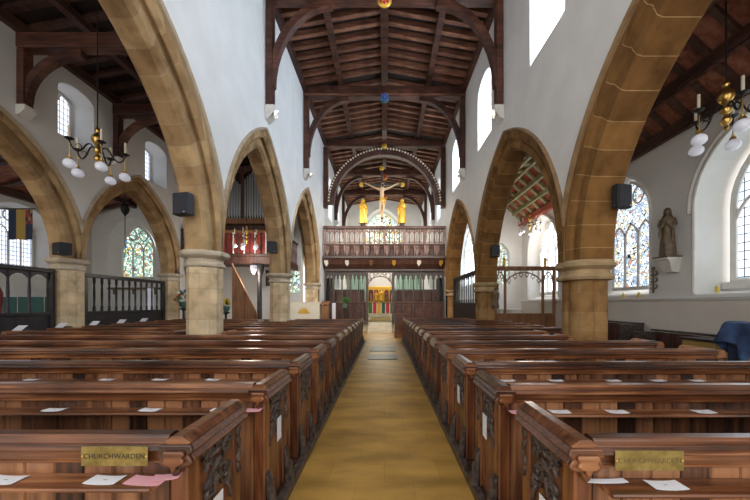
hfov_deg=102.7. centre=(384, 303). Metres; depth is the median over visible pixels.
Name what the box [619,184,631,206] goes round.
grille
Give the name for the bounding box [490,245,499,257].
loudspeaker
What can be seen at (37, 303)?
panel
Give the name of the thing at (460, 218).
stone arch
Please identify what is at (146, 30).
stone arch
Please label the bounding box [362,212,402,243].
window
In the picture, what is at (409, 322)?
pew
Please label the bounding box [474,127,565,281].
stone arch
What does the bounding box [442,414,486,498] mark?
floor
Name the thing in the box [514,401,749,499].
pew
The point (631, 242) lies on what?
window
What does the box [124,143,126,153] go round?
candle
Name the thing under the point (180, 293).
flower arrangement
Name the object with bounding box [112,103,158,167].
truss
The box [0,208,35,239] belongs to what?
flag
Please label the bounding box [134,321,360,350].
pew
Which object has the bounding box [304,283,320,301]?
stone pier
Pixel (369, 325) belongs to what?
step
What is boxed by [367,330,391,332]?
step
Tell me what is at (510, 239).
wall
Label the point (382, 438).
floor
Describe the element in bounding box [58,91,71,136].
window
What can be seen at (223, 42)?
wall
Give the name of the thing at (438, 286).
screen
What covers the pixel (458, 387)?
paper notice
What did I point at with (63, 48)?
truss
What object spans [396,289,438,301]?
stall
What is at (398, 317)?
desk
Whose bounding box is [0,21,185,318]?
wall
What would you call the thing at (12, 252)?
window
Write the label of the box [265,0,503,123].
roof truss
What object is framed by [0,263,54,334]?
screen
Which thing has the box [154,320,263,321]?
pew
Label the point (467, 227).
wall
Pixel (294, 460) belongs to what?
floor
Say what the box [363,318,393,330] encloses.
floor
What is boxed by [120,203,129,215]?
hanging lamp
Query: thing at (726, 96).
chandelier
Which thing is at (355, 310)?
screen
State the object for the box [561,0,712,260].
stone arch
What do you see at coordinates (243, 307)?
stair
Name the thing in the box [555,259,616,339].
stone pier
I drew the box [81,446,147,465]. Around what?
brass plate
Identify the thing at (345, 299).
potted plant
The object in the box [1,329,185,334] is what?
pew
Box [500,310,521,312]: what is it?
drapery
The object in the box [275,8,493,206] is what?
ceiling
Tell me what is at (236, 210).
pipe organ
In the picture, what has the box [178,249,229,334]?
stone pier
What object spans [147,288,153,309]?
banner
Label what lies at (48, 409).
paper sheet
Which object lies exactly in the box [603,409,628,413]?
paper sheet
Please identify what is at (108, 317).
screen
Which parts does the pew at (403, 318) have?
rail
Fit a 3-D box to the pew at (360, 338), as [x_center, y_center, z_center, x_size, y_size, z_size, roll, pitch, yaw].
[-1.983,0.985,10.044,2.494,0.906,0.554,0,0,0]
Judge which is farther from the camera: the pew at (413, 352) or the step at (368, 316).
the step at (368, 316)
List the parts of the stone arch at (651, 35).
hood mould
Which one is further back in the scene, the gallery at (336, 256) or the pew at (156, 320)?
the gallery at (336, 256)
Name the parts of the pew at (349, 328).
rail, post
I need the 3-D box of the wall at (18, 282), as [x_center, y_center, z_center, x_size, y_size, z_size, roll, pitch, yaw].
[-12.450,-1.125,5.450,0.500,5.250,14.100,0,0,0]
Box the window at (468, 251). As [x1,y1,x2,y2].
[464,230,474,285]
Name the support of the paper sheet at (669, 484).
on the pew at (559, 462)
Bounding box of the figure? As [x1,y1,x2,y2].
[491,288,499,308]
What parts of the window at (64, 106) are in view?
glass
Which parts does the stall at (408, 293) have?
cresting rail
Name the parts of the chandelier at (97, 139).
globe, globe, arm, arm, globe, arm, globe, arm, globe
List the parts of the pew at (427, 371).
post, rail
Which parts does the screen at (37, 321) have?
panel, rail, rail, post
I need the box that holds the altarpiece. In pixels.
[368,287,391,301]
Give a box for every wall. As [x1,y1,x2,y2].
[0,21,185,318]
[0,194,91,312]
[92,202,179,310]
[163,0,347,301]
[223,214,303,318]
[348,200,420,301]
[421,0,631,317]
[460,223,498,301]
[497,209,521,308]
[522,94,749,300]
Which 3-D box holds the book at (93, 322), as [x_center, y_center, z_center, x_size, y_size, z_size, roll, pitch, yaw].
[-7.380,0.490,7.687,0.240,0.104,0.174,0,0,0]
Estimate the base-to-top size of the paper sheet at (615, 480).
0.005 m
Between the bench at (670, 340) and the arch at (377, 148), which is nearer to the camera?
the bench at (670, 340)
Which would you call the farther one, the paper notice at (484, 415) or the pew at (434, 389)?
the pew at (434, 389)
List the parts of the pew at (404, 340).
rail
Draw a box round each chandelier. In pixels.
[62,0,130,184]
[232,155,258,249]
[518,214,541,235]
[688,1,749,155]
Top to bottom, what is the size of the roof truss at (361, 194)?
3.760 m
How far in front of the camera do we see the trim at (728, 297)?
6.61 m
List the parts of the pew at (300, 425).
rail, post, panel, post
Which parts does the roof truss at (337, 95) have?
wall post, wall post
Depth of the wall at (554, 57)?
6.74 m
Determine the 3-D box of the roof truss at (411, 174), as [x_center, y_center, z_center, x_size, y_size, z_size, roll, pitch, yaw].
[0.000,-6.980,19.700,6.590,3.760,0.500,0,0,0]
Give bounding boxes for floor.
[276,375,344,496]
[288,331,474,499]
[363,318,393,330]
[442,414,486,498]
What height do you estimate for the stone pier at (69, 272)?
2.645 m
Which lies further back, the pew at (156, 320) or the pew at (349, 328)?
the pew at (156, 320)
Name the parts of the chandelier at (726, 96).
globe, globe, arm, arm, arm, globe, arm, arm, globe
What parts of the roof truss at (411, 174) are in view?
wall post, wall post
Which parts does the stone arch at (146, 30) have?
hood mould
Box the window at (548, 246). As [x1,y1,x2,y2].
[539,221,557,294]
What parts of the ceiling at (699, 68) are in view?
wall plate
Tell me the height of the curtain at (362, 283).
3.693 m
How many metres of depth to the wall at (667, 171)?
6.46 m
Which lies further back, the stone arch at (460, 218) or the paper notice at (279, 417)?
the stone arch at (460, 218)
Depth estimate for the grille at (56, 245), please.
7.08 m
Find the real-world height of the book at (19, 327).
0.104 m
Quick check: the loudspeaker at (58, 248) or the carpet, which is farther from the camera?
the carpet
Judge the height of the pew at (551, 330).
0.906 m
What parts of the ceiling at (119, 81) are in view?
wall plate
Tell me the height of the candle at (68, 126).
0.250 m
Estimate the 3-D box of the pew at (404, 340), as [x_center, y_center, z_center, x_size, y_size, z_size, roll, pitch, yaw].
[1.958,0.985,10.795,2.544,0.906,0.554,0,0,0]
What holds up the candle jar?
on the wall at (667, 171)
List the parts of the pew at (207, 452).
rail, post, panel, post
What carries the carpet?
on the floor at (365, 326)
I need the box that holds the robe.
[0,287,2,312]
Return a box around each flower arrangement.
[173,289,185,318]
[223,298,230,318]
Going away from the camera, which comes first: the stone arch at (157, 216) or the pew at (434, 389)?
the pew at (434, 389)
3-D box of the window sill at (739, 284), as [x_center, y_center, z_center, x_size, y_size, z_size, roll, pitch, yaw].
[7.130,-0.375,5.010,0.220,0.150,2.500,0,0,0]
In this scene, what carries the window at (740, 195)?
in the wall at (667, 171)
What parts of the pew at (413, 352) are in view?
post, rail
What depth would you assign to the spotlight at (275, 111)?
8.23 m
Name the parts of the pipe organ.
case post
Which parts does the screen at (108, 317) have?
post, rail, panel, rail, post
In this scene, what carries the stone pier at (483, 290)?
on the floor at (469, 462)
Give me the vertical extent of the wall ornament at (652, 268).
0.640 m
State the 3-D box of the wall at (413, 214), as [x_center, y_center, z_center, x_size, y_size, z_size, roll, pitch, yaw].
[0.000,-4.000,27.300,6.600,11.000,0.600,0,0,0]
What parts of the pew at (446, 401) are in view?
post, panel, post, rail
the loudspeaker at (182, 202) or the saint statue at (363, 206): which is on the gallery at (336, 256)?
the saint statue at (363, 206)
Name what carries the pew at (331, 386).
on the floor at (294, 460)
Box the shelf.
[652,255,682,258]
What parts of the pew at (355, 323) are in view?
rail, post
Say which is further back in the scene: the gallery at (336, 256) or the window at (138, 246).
the gallery at (336, 256)
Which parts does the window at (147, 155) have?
glass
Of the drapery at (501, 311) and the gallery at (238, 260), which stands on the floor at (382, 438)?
the gallery at (238, 260)
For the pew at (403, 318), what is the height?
0.906 m
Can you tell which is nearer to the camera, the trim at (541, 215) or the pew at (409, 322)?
the pew at (409, 322)
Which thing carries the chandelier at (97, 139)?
hanging from the ceiling at (119, 81)
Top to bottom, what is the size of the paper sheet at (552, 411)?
0.005 m
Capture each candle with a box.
[67,125,70,136]
[100,129,102,139]
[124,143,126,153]
[697,94,699,107]
[741,75,744,89]
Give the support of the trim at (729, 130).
attached to the wall at (667, 171)
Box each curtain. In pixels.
[349,275,365,301]
[396,275,419,289]
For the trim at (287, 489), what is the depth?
2.96 m
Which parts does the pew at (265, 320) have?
rail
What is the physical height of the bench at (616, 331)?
1.038 m
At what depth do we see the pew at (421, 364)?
5.90 m
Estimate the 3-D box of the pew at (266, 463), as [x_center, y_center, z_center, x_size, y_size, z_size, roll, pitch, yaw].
[-4.158,0.985,2.194,6.844,0.906,0.554,0,0,0]
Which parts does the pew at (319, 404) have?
rail, post, panel, post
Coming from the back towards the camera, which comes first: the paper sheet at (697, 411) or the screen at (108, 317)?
the screen at (108, 317)
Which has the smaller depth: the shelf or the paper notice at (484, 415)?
the paper notice at (484, 415)
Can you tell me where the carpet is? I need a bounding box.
[368,318,391,321]
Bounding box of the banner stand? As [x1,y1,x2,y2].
[332,303,335,318]
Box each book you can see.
[12,325,32,330]
[55,323,72,327]
[89,321,103,324]
[117,319,129,322]
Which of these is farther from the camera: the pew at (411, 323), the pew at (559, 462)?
the pew at (411, 323)
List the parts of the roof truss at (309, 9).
wall post, wall post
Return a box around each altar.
[290,302,321,319]
[368,302,391,313]
[497,309,522,312]
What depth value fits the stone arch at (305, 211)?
14.26 m
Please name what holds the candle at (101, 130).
on the chandelier at (97, 139)
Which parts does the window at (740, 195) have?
glass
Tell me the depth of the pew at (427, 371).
5.12 m
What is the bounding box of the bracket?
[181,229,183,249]
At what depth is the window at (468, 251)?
18.41 m
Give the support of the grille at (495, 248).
attached to the loudspeaker at (495, 249)
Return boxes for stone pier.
[44,257,89,327]
[157,273,183,319]
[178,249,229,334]
[266,273,293,321]
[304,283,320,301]
[446,289,458,317]
[472,282,498,319]
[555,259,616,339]
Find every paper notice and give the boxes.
[213,489,222,499]
[277,415,280,441]
[457,384,459,403]
[483,413,486,439]
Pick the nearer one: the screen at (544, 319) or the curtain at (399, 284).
the screen at (544, 319)
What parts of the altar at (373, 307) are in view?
frontal panel, frontal panel, frontal panel, frontal panel, frontal panel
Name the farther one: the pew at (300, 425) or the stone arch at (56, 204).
the stone arch at (56, 204)
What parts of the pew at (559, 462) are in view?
post, panel, post, rail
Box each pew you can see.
[0,333,344,386]
[0,337,337,402]
[0,344,328,423]
[0,353,315,457]
[0,369,293,499]
[0,399,247,499]
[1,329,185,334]
[46,326,353,367]
[81,324,356,360]
[110,322,358,355]
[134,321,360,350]
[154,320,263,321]
[171,319,269,321]
[221,329,349,375]
[286,320,362,346]
[294,318,364,343]
[402,318,468,340]
[403,318,474,343]
[405,320,506,347]
[406,321,517,350]
[408,322,530,355]
[411,324,545,360]
[413,326,561,367]
[417,329,548,376]
[422,333,573,387]
[428,338,663,402]
[436,344,726,424]
[449,354,749,459]
[470,370,749,499]
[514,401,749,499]
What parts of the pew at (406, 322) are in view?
rail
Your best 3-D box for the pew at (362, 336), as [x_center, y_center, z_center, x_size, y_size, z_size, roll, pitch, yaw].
[-1.983,0.985,10.829,2.494,0.906,0.554,0,0,0]
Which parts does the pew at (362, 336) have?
rail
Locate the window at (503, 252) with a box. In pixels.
[499,244,508,284]
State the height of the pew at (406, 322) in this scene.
0.906 m
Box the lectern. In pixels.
[320,301,329,318]
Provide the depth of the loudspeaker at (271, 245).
9.83 m
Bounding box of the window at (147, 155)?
[145,149,150,180]
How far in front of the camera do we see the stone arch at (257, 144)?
9.25 m
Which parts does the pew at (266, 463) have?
rail, post, panel, post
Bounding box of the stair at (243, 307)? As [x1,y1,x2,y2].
[231,263,257,318]
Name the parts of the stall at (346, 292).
cresting rail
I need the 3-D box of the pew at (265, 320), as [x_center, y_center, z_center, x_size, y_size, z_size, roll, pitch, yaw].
[-5.838,0.985,10.829,3.484,0.906,0.554,0,0,0]
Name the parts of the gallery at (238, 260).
handrail, panel, rail, post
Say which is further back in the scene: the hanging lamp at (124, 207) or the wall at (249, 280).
the wall at (249, 280)
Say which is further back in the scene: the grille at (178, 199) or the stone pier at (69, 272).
the stone pier at (69, 272)
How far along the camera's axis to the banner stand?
13.49 m
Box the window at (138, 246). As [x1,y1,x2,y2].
[121,226,154,278]
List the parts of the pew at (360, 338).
rail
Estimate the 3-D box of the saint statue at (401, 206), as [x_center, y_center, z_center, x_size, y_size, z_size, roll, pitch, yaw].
[0.912,-4.827,15.831,0.505,1.448,0.413,0,0,0]
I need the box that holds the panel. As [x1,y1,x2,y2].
[3,297,45,312]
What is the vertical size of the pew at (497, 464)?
0.906 m
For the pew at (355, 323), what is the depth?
8.29 m
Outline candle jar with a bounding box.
[715,285,719,292]
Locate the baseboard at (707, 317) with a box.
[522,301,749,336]
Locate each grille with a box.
[52,242,59,253]
[172,192,185,213]
[492,245,499,255]
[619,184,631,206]
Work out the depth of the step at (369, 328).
15.75 m
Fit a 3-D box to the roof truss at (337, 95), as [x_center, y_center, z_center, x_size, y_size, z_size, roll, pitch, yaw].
[0.000,-6.980,12.200,6.590,3.760,0.500,0,0,0]
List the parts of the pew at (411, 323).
rail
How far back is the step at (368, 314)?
24.60 m
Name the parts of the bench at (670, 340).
backrest, rail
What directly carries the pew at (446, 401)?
on the floor at (469, 462)
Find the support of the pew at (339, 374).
on the floor at (294, 460)
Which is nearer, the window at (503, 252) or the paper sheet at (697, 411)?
the paper sheet at (697, 411)
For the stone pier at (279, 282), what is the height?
2.545 m
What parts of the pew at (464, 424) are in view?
post, panel, post, rail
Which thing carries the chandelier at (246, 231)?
hanging from the ceiling at (119, 81)
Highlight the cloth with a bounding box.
[713,321,749,360]
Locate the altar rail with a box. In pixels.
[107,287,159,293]
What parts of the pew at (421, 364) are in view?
post, rail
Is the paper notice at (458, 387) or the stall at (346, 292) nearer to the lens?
the paper notice at (458, 387)
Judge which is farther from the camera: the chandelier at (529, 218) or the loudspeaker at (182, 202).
the chandelier at (529, 218)
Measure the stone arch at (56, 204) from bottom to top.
2.982 m
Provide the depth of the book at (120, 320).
8.46 m
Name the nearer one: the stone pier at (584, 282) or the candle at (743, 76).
the candle at (743, 76)
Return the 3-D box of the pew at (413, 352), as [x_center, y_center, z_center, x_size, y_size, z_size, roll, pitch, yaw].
[2.358,0.985,7.655,3.344,0.906,0.554,0,0,0]
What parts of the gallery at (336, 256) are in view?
rail, rail, rail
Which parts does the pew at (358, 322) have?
rail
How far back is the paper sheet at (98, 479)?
1.18 m
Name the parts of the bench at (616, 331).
backrest, rail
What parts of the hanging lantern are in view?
glass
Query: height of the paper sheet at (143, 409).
0.005 m
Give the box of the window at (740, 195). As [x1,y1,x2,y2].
[730,154,749,281]
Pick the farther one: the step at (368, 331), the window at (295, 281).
the step at (368, 331)
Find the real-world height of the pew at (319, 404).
0.906 m
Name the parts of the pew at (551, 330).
post, rail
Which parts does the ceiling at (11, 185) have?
wall plate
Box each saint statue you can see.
[358,199,367,225]
[397,199,406,225]
[657,208,677,256]
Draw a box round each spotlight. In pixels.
[272,109,277,118]
[491,109,496,118]
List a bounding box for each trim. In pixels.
[277,340,365,499]
[402,341,486,499]
[521,295,749,302]
[527,214,559,298]
[626,176,651,293]
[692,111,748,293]
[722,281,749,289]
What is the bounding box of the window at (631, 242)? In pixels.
[612,181,648,290]
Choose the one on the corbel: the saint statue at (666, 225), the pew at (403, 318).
the saint statue at (666, 225)
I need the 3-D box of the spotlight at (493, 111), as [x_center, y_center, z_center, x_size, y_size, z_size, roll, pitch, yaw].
[3.044,-5.249,8.270,0.204,0.190,0.232,0,0,22]
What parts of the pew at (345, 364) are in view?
rail, post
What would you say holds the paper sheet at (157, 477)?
on the paper sheet at (137, 480)
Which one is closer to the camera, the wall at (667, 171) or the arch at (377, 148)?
the wall at (667, 171)
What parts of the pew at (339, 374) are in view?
rail, post, post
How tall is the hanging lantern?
5.360 m
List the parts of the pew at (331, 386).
rail, post, panel, post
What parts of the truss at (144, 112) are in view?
wall post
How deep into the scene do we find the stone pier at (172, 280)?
11.27 m
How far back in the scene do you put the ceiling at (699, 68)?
5.85 m
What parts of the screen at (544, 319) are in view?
post, panel, rail, rail, post, panel, post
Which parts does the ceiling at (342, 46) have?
wall plate, wall plate, wall plate, wall plate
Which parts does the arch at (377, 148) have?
wall post, wall post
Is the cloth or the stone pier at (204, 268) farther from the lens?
the stone pier at (204, 268)
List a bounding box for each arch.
[0,105,83,258]
[73,175,180,272]
[98,0,225,250]
[221,127,291,273]
[290,187,320,282]
[323,139,445,208]
[444,199,475,289]
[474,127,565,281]
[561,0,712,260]
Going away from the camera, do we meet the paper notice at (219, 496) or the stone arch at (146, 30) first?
the paper notice at (219, 496)
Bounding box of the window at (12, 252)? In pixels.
[0,207,33,266]
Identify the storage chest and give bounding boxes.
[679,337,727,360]
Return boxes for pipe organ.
[225,166,267,253]
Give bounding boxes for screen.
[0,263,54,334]
[85,273,164,325]
[325,269,443,323]
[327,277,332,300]
[436,277,441,301]
[453,271,475,319]
[495,266,554,327]
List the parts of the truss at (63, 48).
wall post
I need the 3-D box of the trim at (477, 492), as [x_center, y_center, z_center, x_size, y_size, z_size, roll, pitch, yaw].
[0.719,1.462,6.000,0.058,0.073,12.000,0,0,0]
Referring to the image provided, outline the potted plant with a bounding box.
[339,297,349,318]
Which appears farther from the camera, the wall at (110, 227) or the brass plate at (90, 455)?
the wall at (110, 227)
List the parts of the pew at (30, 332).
rail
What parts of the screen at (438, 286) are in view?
panel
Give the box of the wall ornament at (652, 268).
[650,267,657,292]
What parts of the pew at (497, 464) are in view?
post, panel, post, rail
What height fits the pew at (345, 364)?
0.906 m
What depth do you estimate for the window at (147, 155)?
10.56 m
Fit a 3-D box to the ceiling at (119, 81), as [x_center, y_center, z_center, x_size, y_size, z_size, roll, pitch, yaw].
[-5.935,-6.345,7.700,3.830,1.110,14.400,0,0,0]
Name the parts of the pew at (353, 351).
rail, post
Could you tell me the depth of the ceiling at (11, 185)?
9.75 m
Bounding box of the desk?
[394,313,405,337]
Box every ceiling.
[0,0,252,172]
[0,155,136,211]
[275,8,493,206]
[506,0,749,225]
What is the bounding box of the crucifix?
[359,137,404,225]
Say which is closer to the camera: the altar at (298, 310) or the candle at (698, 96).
the candle at (698, 96)
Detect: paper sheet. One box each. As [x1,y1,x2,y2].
[0,475,29,484]
[41,408,66,411]
[82,474,126,484]
[122,474,165,485]
[138,408,161,411]
[150,472,182,480]
[246,408,262,411]
[547,409,570,413]
[588,478,628,483]
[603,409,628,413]
[644,480,689,489]
[691,410,716,413]
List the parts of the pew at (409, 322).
rail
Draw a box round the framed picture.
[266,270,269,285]
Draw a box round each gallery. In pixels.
[224,230,297,318]
[323,226,445,268]
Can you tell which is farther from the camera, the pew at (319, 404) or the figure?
the figure
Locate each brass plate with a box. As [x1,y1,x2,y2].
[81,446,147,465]
[615,451,683,470]
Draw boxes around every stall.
[330,289,364,301]
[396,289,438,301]
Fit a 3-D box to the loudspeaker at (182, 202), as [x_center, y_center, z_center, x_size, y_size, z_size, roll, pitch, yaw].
[-3.691,-1.830,5.564,0.320,0.400,0.280,0,0,11]
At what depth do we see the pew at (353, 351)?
7.49 m
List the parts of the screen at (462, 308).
post, rail, panel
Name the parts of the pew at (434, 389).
post, panel, post, rail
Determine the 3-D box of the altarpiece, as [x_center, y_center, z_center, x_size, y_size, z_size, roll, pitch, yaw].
[-0.280,-0.351,26.576,2.300,2.398,0.549,0,0,0]
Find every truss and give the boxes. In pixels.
[15,32,127,120]
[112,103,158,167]
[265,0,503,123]
[303,86,465,180]
[334,169,434,225]
[342,190,426,238]
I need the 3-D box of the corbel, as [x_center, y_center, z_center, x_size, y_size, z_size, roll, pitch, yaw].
[6.330,-0.880,6.720,0.339,0.360,0.380,0,0,0]
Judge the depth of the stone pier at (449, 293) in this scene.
15.95 m
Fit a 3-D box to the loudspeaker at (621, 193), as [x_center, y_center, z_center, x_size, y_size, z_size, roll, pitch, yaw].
[3.823,-1.730,4.879,0.271,0.380,0.216,0,0,-11]
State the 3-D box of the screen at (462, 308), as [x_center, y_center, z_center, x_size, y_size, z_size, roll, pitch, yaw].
[3.660,0.074,13.510,0.140,2.848,4.380,0,0,0]
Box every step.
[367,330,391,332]
[368,314,391,315]
[368,316,391,317]
[368,324,391,326]
[368,327,391,329]
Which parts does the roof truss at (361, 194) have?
wall post, wall post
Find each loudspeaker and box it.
[52,242,71,255]
[172,192,193,216]
[267,241,276,252]
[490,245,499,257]
[612,183,631,209]
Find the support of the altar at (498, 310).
on the floor at (382, 438)
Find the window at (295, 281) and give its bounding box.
[290,268,299,293]
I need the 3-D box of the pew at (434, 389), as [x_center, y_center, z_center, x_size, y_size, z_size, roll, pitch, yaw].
[2.358,0.985,4.515,3.344,0.906,0.554,0,0,0]
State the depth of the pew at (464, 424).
2.76 m
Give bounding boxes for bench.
[608,320,644,339]
[633,329,716,347]
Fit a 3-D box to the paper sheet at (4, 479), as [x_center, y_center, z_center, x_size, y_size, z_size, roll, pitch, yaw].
[-1.495,0.693,1.184,0.126,0.005,0.062,0,0,0]
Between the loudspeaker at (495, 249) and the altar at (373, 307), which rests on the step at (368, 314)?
the altar at (373, 307)
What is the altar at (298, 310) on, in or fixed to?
on the floor at (382, 438)
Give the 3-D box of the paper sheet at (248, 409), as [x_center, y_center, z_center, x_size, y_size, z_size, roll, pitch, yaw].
[-0.854,0.693,1.964,0.100,0.005,0.062,0,0,-3]
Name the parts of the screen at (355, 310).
dado rail, dado panel, door post, door post, dado panel, dado rail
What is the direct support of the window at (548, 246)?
in the wall at (667, 171)
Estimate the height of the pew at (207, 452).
0.906 m
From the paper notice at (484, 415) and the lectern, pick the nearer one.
the paper notice at (484, 415)
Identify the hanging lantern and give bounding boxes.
[250,173,256,273]
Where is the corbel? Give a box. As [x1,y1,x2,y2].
[652,255,682,272]
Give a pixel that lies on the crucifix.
(382, 201)
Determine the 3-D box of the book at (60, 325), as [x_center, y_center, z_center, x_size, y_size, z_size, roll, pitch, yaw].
[-7.380,0.490,6.902,0.240,0.104,0.174,0,0,0]

